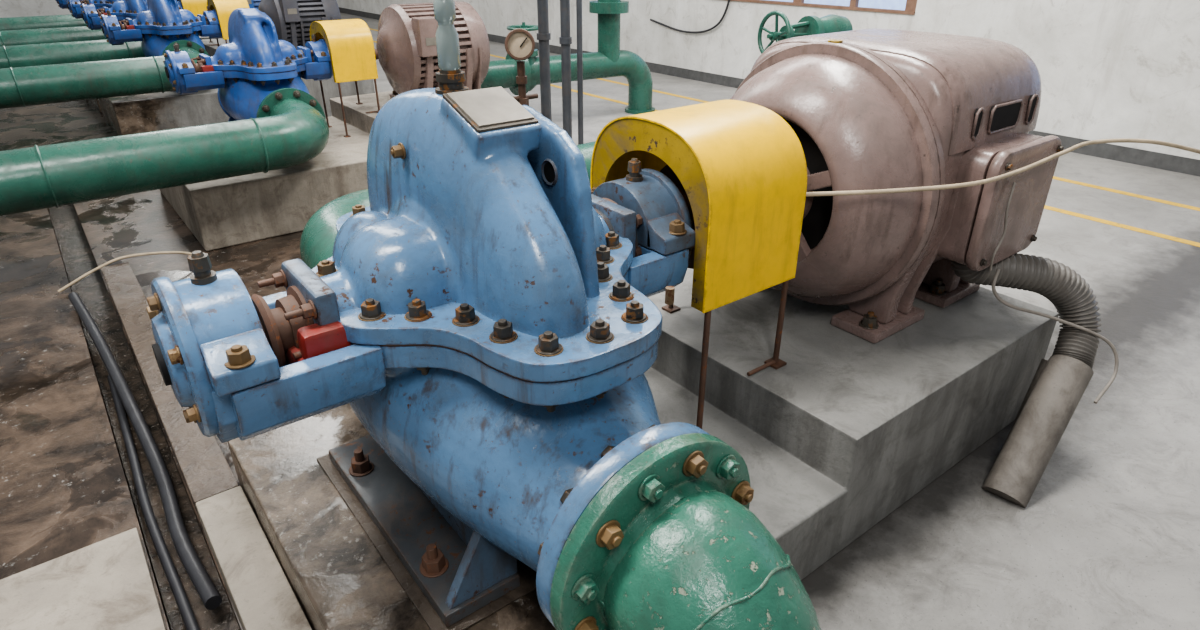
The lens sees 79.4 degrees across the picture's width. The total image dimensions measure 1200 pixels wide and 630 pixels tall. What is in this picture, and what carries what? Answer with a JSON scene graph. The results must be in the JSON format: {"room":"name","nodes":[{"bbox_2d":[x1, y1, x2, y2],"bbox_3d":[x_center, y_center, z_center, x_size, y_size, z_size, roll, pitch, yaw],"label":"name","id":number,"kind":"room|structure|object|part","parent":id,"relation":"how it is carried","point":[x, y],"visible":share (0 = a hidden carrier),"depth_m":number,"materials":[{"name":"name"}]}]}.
{"room":"mechanical room","nodes":[
{"label":"mechanical room","id":0,"kind":"room"},
{"bbox_2d":[0,0,71,17],"bbox_3d":[-13.612,-8.498,15.352,15.249,4.420,0.204,-20,33,-33],"label":"wall","id":1,"kind":"structure","parent":0,"point":[8,8],"depth_m":16.50,"materials":[{"name":"paint"}]},
{"bbox_2d":[0,13,1199,629],"bbox_3d":[-5.565,-1.601,7.028,15.045,0.207,26.350,-20,33,-33],"label":"floor","id":2,"kind":"structure","parent":0,"point":[1107,537],"depth_m":2.80,"materials":[{"name":"concrete"}]},
{"bbox_2d":[0,14,86,30],"bbox_3d":[-9.546,-3.457,9.480,6.002,0.848,0.630,-20,33,-33],"label":"pipe","id":3,"kind":"object","parent":2,"relation":"on","point":[50,21],"visible":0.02,"depth_m":10.19,"materials":[{"name":"green metal"}]},
{"bbox_2d":[0,26,106,45],"bbox_3d":[-8.297,-2.717,8.047,6.002,0.848,0.630,-20,33,-33],"label":"pipe","id":4,"kind":"object","parent":2,"relation":"on","point":[78,33],"visible":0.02,"depth_m":8.74,"materials":[{"name":"green metal"}]},
{"bbox_2d":[56,0,83,8],"bbox_3d":[-7.899,-4.920,11.386,1.093,0.899,1.102,-20,33,-33],"label":"pump","id":5,"kind":"object","parent":2,"relation":"on","point":[62,3],"visible":0.02,"depth_m":11.04,"materials":[{"name":"blue paint"}]},
{"bbox_2d":[0,39,144,68],"bbox_3d":[-7.204,-2.070,6.793,6.002,0.848,0.630,-20,33,-33],"label":"pipe","id":6,"kind":"object","parent":2,"relation":"on","point":[92,50],"visible":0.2,"depth_m":7.51,"materials":[{"name":"green metal"}]},
{"bbox_2d":[0,528,165,629],"bbox_3d":[-1.357,1.214,1.331,1.170,0.020,1.972,-20,33,-33],"label":"trench edge slab","id":7,"kind":"structure","parent":2,"relation":"on","point":[106,584],"depth_m":2.10,"materials":[{"name":"concrete"}]},
{"bbox_2d":[66,0,120,18],"bbox_3d":[-6.650,-4.181,9.952,1.093,0.899,1.102,-20,33,-33],"label":"pump","id":8,"kind":"object","parent":2,"relation":"on","point":[73,6],"visible":0.16,"depth_m":9.62,"materials":[{"name":"blue paint"}]},
{"bbox_3d":[-6.623,-4.218,9.956,0.649,0.840,1.047,-20,33,-33],"label":"casing","id":9,"kind":"part","parent":8,"relation":"part of","materials":[{"name":"blue paint"}]},
{"bbox_2d":[0,40,208,108],"bbox_3d":[-6.111,-1.423,5.539,6.002,0.848,0.630,-20,33,-33],"label":"pipe","id":10,"kind":"object","parent":2,"relation":"on","point":[66,82],"visible":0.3,"depth_m":6.28,"materials":[{"name":"green metal"}]},
{"bbox_2d":[80,0,182,29],"bbox_3d":[-5.557,-3.533,8.698,1.093,0.899,1.102,-20,33,-33],"label":"pump","id":11,"kind":"object","parent":2,"relation":"on","point":[122,9],"visible":0.35,"depth_m":8.38,"materials":[{"name":"blue paint"}]},
{"bbox_3d":[-5.530,-3.571,8.702,0.649,0.840,1.047,-20,33,-33],"label":"casing","id":12,"kind":"part","parent":11,"relation":"part of","materials":[{"name":"blue paint"}]},
{"bbox_2d":[48,204,239,629],"bbox_3d":[-2.461,0.192,3.640,0.158,0.128,7.310,-20,33,-33],"label":"trench","id":13,"kind":"object","parent":2,"relation":"in","point":[78,258],"visible":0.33,"depth_m":2.95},
{"bbox_2d":[68,292,221,609],"bbox_3d":[-1.932,0.376,2.952,0.078,0.123,2.540,-21,34,-35],"label":"cable","id":14,"kind":"object","parent":13,"relation":"on","point":[202,582],"visible":1,"depth_m":2.62,"materials":[{"name":"black rubber"}]},
{"bbox_2d":[107,375,199,629],"bbox_3d":[-1.552,0.683,2.509,0.058,0.034,2.211,-20,33,-33],"label":"hose","id":15,"kind":"object","parent":13,"relation":"on","point":[190,622],"visible":0.99,"depth_m":2.44,"materials":[{"name":"black rubber"}]},
{"bbox_2d":[90,38,228,112],"bbox_3d":[-5.040,-3.102,9.130,2.482,0.539,1.530,-20,33,-33],"label":"concrete plinth","id":16,"kind":"object","parent":2,"relation":"on","point":[211,50],"visible":0.09,"depth_m":9.16,"materials":[{"name":"grey concrete"}]},
{"bbox_2d":[100,0,221,56],"bbox_3d":[-4.464,-2.886,7.444,1.093,0.899,1.102,-20,33,-33],"label":"pump","id":17,"kind":"object","parent":2,"relation":"on","point":[164,23],"visible":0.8,"depth_m":7.18,"materials":[{"name":"blue paint"}]},
{"bbox_3d":[-4.698,-2.885,7.241,0.038,0.158,0.190,-20,33,-33],"label":"gland plate","id":18,"kind":"part","parent":17,"relation":"part of","materials":[{"name":"blue paint"}]},
{"bbox_3d":[-4.437,-2.924,7.448,0.649,0.840,1.047,-20,33,-33],"label":"casing","id":19,"kind":"part","parent":17,"relation":"part of","materials":[{"name":"blue paint"}]},
{"bbox_3d":[-4.177,-3.070,7.599,0.038,0.158,0.190,-20,33,-33],"label":"gland plate","id":20,"kind":"part","parent":17,"relation":"part of","materials":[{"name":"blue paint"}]},
{"bbox_2d":[0,88,328,215],"bbox_3d":[-4.082,-0.220,3.209,6.002,0.848,0.630,-20,33,-33],"label":"pipe","id":21,"kind":"object","parent":2,"relation":"on","point":[290,128],"visible":1,"depth_m":3.97,"materials":[{"name":"green metal"}]},
{"bbox_2d":[101,262,238,512],"bbox_3d":[-1.978,0.173,3.205,0.136,0.051,2.380,-20,33,-33],"label":"concrete curb","id":22,"kind":"object","parent":2,"relation":"on","point":[206,472],"visible":0.72,"depth_m":2.79,"materials":[{"name":"grey concrete"}]},
{"bbox_2d":[177,0,217,45],"bbox_3d":[-5.009,-3.675,9.103,0.415,0.794,0.449,-20,33,-33],"label":"guard","id":23,"kind":"object","parent":2,"relation":"on","point":[196,7],"visible":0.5,"depth_m":8.83,"materials":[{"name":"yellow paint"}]},
{"bbox_2d":[207,0,248,46],"bbox_3d":[-3.916,-3.027,7.848,0.415,0.794,0.449,-20,33,-33],"label":"guard","id":24,"kind":"object","parent":2,"relation":"on","point":[223,8],"visible":0.35,"depth_m":7.54,"materials":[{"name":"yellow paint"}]},
{"bbox_3d":[-4.077,-3.144,7.649,0.004,0.396,0.416,-20,33,-33],"label":"plate","id":25,"kind":"part","parent":24,"relation":"part of","materials":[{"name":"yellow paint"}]},
{"bbox_2d":[98,76,374,135],"bbox_3d":[-3.947,-2.455,7.875,2.482,0.539,1.530,-20,33,-33],"label":"concrete plinth","id":26,"kind":"object","parent":2,"relation":"on","point":[141,113],"visible":0.27,"depth_m":6.98,"materials":[{"name":"grey concrete"}]},
{"bbox_2d":[163,8,332,121],"bbox_3d":[-2.435,-1.684,5.115,1.093,0.899,1.102,-20,33,-33],"label":"pump","id":27,"kind":"object","parent":2,"relation":"on","point":[254,64],"visible":0.8,"depth_m":4.85,"materials":[{"name":"blue paint"}]},
{"bbox_2d":[173,44,179,51],"bbox_3d":[-2.791,-1.760,4.765,0.038,0.053,0.038,-20,33,-33],"label":"cup","id":28,"kind":"object","parent":27,"relation":"on","point":[176,47],"depth_m":4.75,"materials":[{"name":"metal"}]},
{"bbox_3d":[-2.668,-1.683,4.912,0.038,0.158,0.190,-20,33,-33],"label":"gland plate","id":29,"kind":"part","parent":27,"relation":"part of","materials":[{"name":"blue paint"}]},
{"bbox_3d":[-2.408,-1.721,5.119,0.649,0.840,1.047,-20,33,-33],"label":"casing","id":30,"kind":"part","parent":27,"relation":"part of","materials":[{"name":"blue paint"}]},
{"bbox_3d":[-2.148,-1.868,5.270,0.038,0.158,0.190,-20,33,-33],"label":"gland plate","id":31,"kind":"part","parent":27,"relation":"part of","materials":[{"name":"blue paint"}]},
{"bbox_2d":[312,34,316,41],"bbox_3d":[-2.078,-2.013,5.255,0.038,0.053,0.038,-20,33,-33],"label":"cup","id":32,"kind":"object","parent":27,"relation":"on","point":[313,35],"depth_m":5.25,"materials":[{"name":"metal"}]},
{"bbox_2d":[195,486,312,629],"bbox_3d":[-0.796,0.884,1.856,0.139,0.128,1.411,-20,33,-33],"label":"concrete slab","id":33,"kind":"object","parent":2,"relation":"on","point":[261,594],"visible":1,"depth_m":2.06,"materials":[{"name":"concrete"}]},
{"bbox_2d":[247,0,260,8],"bbox_3d":[-4.479,-3.953,9.382,0.775,0.739,0.767,-20,33,-33],"label":"pump","id":34,"kind":"object","parent":2,"relation":"on","point":[252,3],"visible":0.02,"depth_m":9.09,"materials":[{"name":"blue paint"}]},
{"bbox_3d":[-4.506,-3.979,9.384,0.449,0.685,0.685,-20,33,-33],"label":"finned frame","id":35,"kind":"part","parent":34,"relation":"part of","materials":[{"name":"blue paint"}]},
{"bbox_2d":[160,91,391,250],"bbox_3d":[-1.917,-1.253,5.546,2.482,0.539,1.530,-20,33,-33],"label":"concrete plinth","id":36,"kind":"object","parent":2,"relation":"on","point":[225,212],"visible":0.45,"depth_m":4.67,"materials":[{"name":"grey concrete"}]},
{"bbox_2d":[258,0,340,49],"bbox_3d":[-3.386,-3.305,8.128,0.775,0.739,0.767,-20,33,-33],"label":"motor","id":37,"kind":"object","parent":2,"relation":"on","point":[292,20],"visible":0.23,"depth_m":7.87,"materials":[{"name":"grey paint"}]},
{"bbox_3d":[-3.414,-3.332,8.129,0.449,0.685,0.685,-20,33,-33],"label":"finned frame","id":38,"kind":"part","parent":37,"relation":"part of","materials":[{"name":"grey paint"}]},
{"bbox_2d":[310,19,379,136],"bbox_3d":[-1.887,-1.825,5.519,0.415,0.794,0.449,-20,33,-33],"label":"guard","id":39,"kind":"object","parent":2,"relation":"on","point":[353,55],"visible":0.96,"depth_m":5.27,"materials":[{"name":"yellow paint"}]},
{"bbox_3d":[-2.047,-1.942,5.319,0.004,0.396,0.416,-20,33,-33],"label":"plate","id":40,"kind":"part","parent":39,"relation":"part of","materials":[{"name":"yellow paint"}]},
{"bbox_2d":[317,454,536,629],"bbox_3d":[-0.311,0.489,2.165,0.790,0.007,0.842,-20,33,-33],"label":"bed","id":41,"kind":"object","parent":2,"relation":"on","point":[527,574],"visible":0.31,"depth_m":1.83,"materials":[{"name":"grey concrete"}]},
{"bbox_2d":[146,0,709,626],"bbox_3d":[-0.348,-0.100,1.823,1.367,1.349,1.377,-20,33,-33],"label":"pump","id":42,"kind":"object","parent":41,"relation":"on","point":[490,323],"visible":0.91,"depth_m":1.54,"materials":[{"name":"blue paint"}]},
{"bbox_2d":[187,250,216,284],"bbox_3d":[-0.793,-0.094,1.437,0.048,0.066,0.048,-20,33,-33],"label":"cup","id":43,"kind":"object","parent":42,"relation":"on","point":[199,262],"depth_m":1.43,"materials":[{"name":"metal"}]},
{"bbox_2d":[57,251,191,292],"bbox_3d":[-2.656,-0.284,4.105,0.740,0.122,0.025,-22,35,-36],"label":"wire","id":44,"kind":"object","parent":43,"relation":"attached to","point":[161,252],"visible":0.87,"depth_m":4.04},
{"bbox_3d":[-0.640,0.001,1.621,0.048,0.197,0.238,-20,33,-33],"label":"gland plate","id":45,"kind":"part","parent":42,"relation":"part of","materials":[{"name":"blue paint"}]},
{"bbox_2d":[391,143,405,158],"bbox_3d":[-0.464,-0.373,1.653,0.027,0.038,0.038,-20,33,-33],"label":"plug","id":46,"kind":"object","parent":42,"relation":"attached to","point":[398,151],"depth_m":1.65,"materials":[{"name":"gold metal"}]},
{"bbox_3d":[-0.516,0.544,2.009,0.204,0.039,0.782,-20,33,-33],"label":"foot plate","id":47,"kind":"part","parent":42,"relation":"part of","materials":[{"name":"paint"}]},
{"bbox_3d":[-0.333,-0.612,1.571,0.049,0.156,0.049,-20,33,-33],"label":"sight glass","id":48,"kind":"part","parent":42,"relation":"part of","materials":[{"name":"grey"}]},
{"bbox_2d":[435,69,468,94],"bbox_3d":[-0.333,-0.520,1.619,0.075,0.058,0.075,-20,33,-33],"label":"pipe fitting","id":49,"kind":"object","parent":42,"relation":"attached to","point":[450,80],"depth_m":1.60,"materials":[{"name":"metal"}]},
{"bbox_3d":[-0.314,-0.048,1.879,0.811,1.053,1.309,-20,33,-33],"label":"casing","id":50,"kind":"part","parent":42,"relation":"part of","materials":[{"name":"blue paint"}]},
{"bbox_3d":[0.011,-0.230,2.068,0.048,0.197,0.238,-20,33,-33],"label":"gland plate","id":51,"kind":"part","parent":42,"relation":"part of","materials":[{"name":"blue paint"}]},
{"bbox_2d":[626,158,642,181],"bbox_3d":[0.098,-0.411,2.051,0.048,0.066,0.048,-20,33,-33],"label":"cup","id":52,"kind":"object","parent":42,"relation":"on","point":[634,169],"depth_m":2.04,"materials":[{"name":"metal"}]},
{"bbox_2d":[376,1,489,97],"bbox_3d":[-1.357,-2.103,5.799,0.775,0.739,0.767,-20,33,-33],"label":"motor","id":53,"kind":"object","parent":2,"relation":"on","point":[406,47],"visible":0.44,"depth_m":5.56,"materials":[{"name":"paint"}]},
{"bbox_3d":[-1.384,-2.129,5.800,0.449,0.685,0.685,-20,33,-33],"label":"finned frame","id":54,"kind":"part","parent":53,"relation":"part of","materials":[{"name":"paint"}]},
{"bbox_2d":[300,141,595,268],"bbox_3d":[-0.286,-0.492,3.748,0.946,0.836,3.186,18,32,31],"label":"pipe","id":55,"kind":"object","parent":2,"relation":"on","point":[318,236],"visible":0.12,"depth_m":2.88,"materials":[{"name":"green metal"}]},
{"bbox_2d":[505,28,537,105],"bbox_3d":[-0.377,-1.084,3.541,0.154,0.603,0.096,-4,28,-8],"label":"pressure gauge","id":56,"kind":"object","parent":55,"relation":"on","point":[519,43],"visible":0.86,"depth_m":3.42,"materials":[{"name":"metal"}]},
{"bbox_2d":[537,0,551,120],"bbox_3d":[-0.495,-3.410,5.865,0.190,4.080,0.133,-20,33,-33],"label":"support post","id":57,"kind":"object","parent":2,"relation":"on","point":[543,35],"visible":0.68,"depth_m":6.41,"materials":[{"name":"grey metal"}]},
{"bbox_3d":[-0.495,-2.035,6.575,0.190,0.986,0.133,-20,33,-33],"label":"plate","id":58,"kind":"part","parent":57,"relation":"part of","materials":[{"name":"grey paint"}]},
{"bbox_2d":[559,0,571,138],"bbox_3d":[-0.290,-3.276,5.605,0.163,4.080,0.114,-20,33,-33],"label":"support post","id":59,"kind":"object","parent":2,"relation":"on","point":[565,40],"visible":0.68,"depth_m":6.16,"materials":[{"name":"grey metal"}]},
{"bbox_3d":[-0.290,-1.901,6.315,0.163,0.986,0.114,-20,33,-33],"label":"plate","id":60,"kind":"part","parent":59,"relation":"part of","materials":[{"name":"grey paint"}]},
{"bbox_2d":[481,0,654,113],"bbox_3d":[-0.350,-3.877,6.771,2.235,4.080,0.436,-15,31,-27],"label":"pipe","id":61,"kind":"object","parent":2,"relation":"on","point":[609,61],"visible":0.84,"depth_m":7.47,"materials":[{"name":"green metal"}]},
{"bbox_2d":[507,22,537,30],"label":"valve","id":62,"kind":"object","parent":61,"relation":"on","point":[527,27],"depth_m":7.04,"materials":[{"name":"green paint"}]},
{"bbox_2d":[528,49,537,64],"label":"valve","id":63,"kind":"object","parent":61,"relation":"on","point":[532,60],"depth_m":7.13,"materials":[{"name":"green paint"}]},
{"bbox_2d":[529,79,537,90],"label":"valve","id":64,"kind":"object","parent":61,"relation":"on","point":[533,83],"depth_m":7.24,"materials":[{"name":"green paint"}]},
{"bbox_2d":[576,0,583,144],"bbox_3d":[-0.169,-3.230,5.516,0.095,4.080,0.067,-20,33,-33],"label":"support post","id":65,"kind":"object","parent":2,"relation":"on","point":[578,2],"visible":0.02,"depth_m":6.10,"materials":[{"name":"grey metal"}]},
{"bbox_2d":[228,268,1057,629],"bbox_3d":[0.266,0.316,2.604,2.669,0.450,1.384,-20,33,-33],"label":"concrete plinth","id":66,"kind":"object","parent":2,"relation":"on","point":[831,441],"visible":0.41,"depth_m":2.31,"materials":[{"name":"grey concrete"}]},
{"bbox_2d":[538,424,820,629],"bbox_3d":[0.236,0.696,1.462,0.527,0.834,0.649,-20,33,-33],"label":"pipe","id":67,"kind":"object","parent":2,"relation":"on","point":[672,540],"visible":0.89,"depth_m":1.34,"materials":[{"name":"green metal"}]},
{"bbox_2d":[590,100,806,428],"bbox_3d":[0.337,-0.176,2.380,0.518,0.993,0.561,-20,33,-33],"label":"guard","id":68,"kind":"object","parent":2,"relation":"on","point":[739,169],"visible":0.73,"depth_m":2.06,"materials":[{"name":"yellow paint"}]},
{"bbox_3d":[0.137,-0.322,2.130,0.005,0.495,0.520,-20,33,-33],"label":"plate","id":69,"kind":"part","parent":68,"relation":"part of","materials":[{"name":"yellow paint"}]},
{"bbox_2d":[757,10,852,53],"bbox_3d":[1.439,-1.504,5.206,0.732,1.298,0.338,-14,30,-25],"label":"valve","id":70,"kind":"object","parent":2,"relation":"on","point":[831,23],"visible":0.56,"depth_m":4.91,"materials":[{"name":"green paint"}]},
{"bbox_2d":[729,29,1063,343],"bbox_3d":[1.021,-0.533,2.709,1.126,0.960,1.065,-20,33,-33],"label":"motor","id":71,"kind":"object","parent":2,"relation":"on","point":[867,109],"visible":0.7,"depth_m":2.33,"materials":[{"name":"paint"}]},
{"bbox_3d":[1.060,-0.610,2.786,0.663,0.845,0.850,-20,33,-33],"label":"hooded frame","id":72,"kind":"part","parent":71,"relation":"part of","materials":[{"name":"paint"}]},
{"bbox_2d":[764,29,1040,154],"bbox_3d":[1.084,-0.870,2.673,0.629,0.306,0.886,-20,33,-33],"label":"hood","id":73,"kind":"object","parent":71,"relation":"attached to","point":[992,87],"depth_m":2.36,"materials":[{"name":"paint"}]},
{"bbox_2d":[989,182,1015,270],"bbox_3d":[1.310,-0.283,2.356,0.043,0.300,0.019,-20,33,-33],"label":"wire","id":74,"kind":"object","parent":71,"relation":"attached to","point":[1014,183],"visible":1,"depth_m":2.35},
{"bbox_2d":[806,138,1199,196],"bbox_3d":[1.423,-0.473,2.314,1.673,0.092,0.184,-9,29,-16],"label":"power cord","id":75,"kind":"object","parent":71,"relation":"attached to","point":[1120,140],"visible":1,"depth_m":2.18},
{"bbox_3d":[1.395,-0.377,2.435,0.442,0.408,0.042,-20,33,-33],"label":"terminal box lid","id":76,"kind":"part","parent":71,"relation":"part of","materials":[{"name":"paint"}]},
{"bbox_2d":[950,253,1100,507],"bbox_3d":[1.552,0.203,2.565,0.527,0.797,0.597,-4,28,-9],"label":"conduit","id":77,"kind":"object","parent":71,"relation":"attached to","point":[1059,383],"visible":0.83,"depth_m":2.53,"materials":[{"name":"grey metal"}]},
{"bbox_2d":[992,269,1118,403],"bbox_3d":[1.588,0.072,2.495,0.512,0.449,0.149,2,27,5],"label":"earth wire","id":78,"kind":"object","parent":71,"relation":"attached to","point":[995,293],"visible":1,"depth_m":2.53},
{"bbox_2d":[336,0,1199,159],"bbox_3d":[0.464,-5.795,10.116,0.204,4.420,26.350,-20,33,-33],"label":"wall","id":79,"kind":"structure","parent":0,"point":[1108,69],"depth_m":6.55,"materials":[{"name":"paint"}]},
{"bbox_2d":[650,0,729,33],"bbox_3d":[1.194,-4.771,9.333,0.027,2.123,1.552,-20,33,-33],"label":"cable","id":80,"kind":"object","parent":79,"relation":"attached to","point":[728,2],"visible":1,"depth_m":9.66,"materials":[{"name":"black rubber"}]},
{"bbox_2d":[339,7,1199,176],"bbox_3d":[0.390,-3.852,11.030,0.010,0.128,26.316,-20,33,-33],"label":"baseboard","id":81,"kind":"structure","parent":79,"relation":"attached to","point":[1179,164],"depth_m":6.48,"materials":[{"name":"paint"}]},
{"bbox_2d":[730,0,916,14],"bbox_3d":[2.321,-4.319,8.068,0.119,1.595,2.992,-20,33,-33],"label":"window","id":82,"kind":"structure","parent":79,"relation":"in","point":[886,6],"depth_m":7.83,"materials":[{"name":"glass"}]},
{"bbox_3d":[2.332,-4.306,8.084,0.010,1.496,2.992,-20,33,-33],"label":"pane","id":83,"kind":"part","parent":82,"relation":"part of","materials":[{"name":"glass"}]}
]}

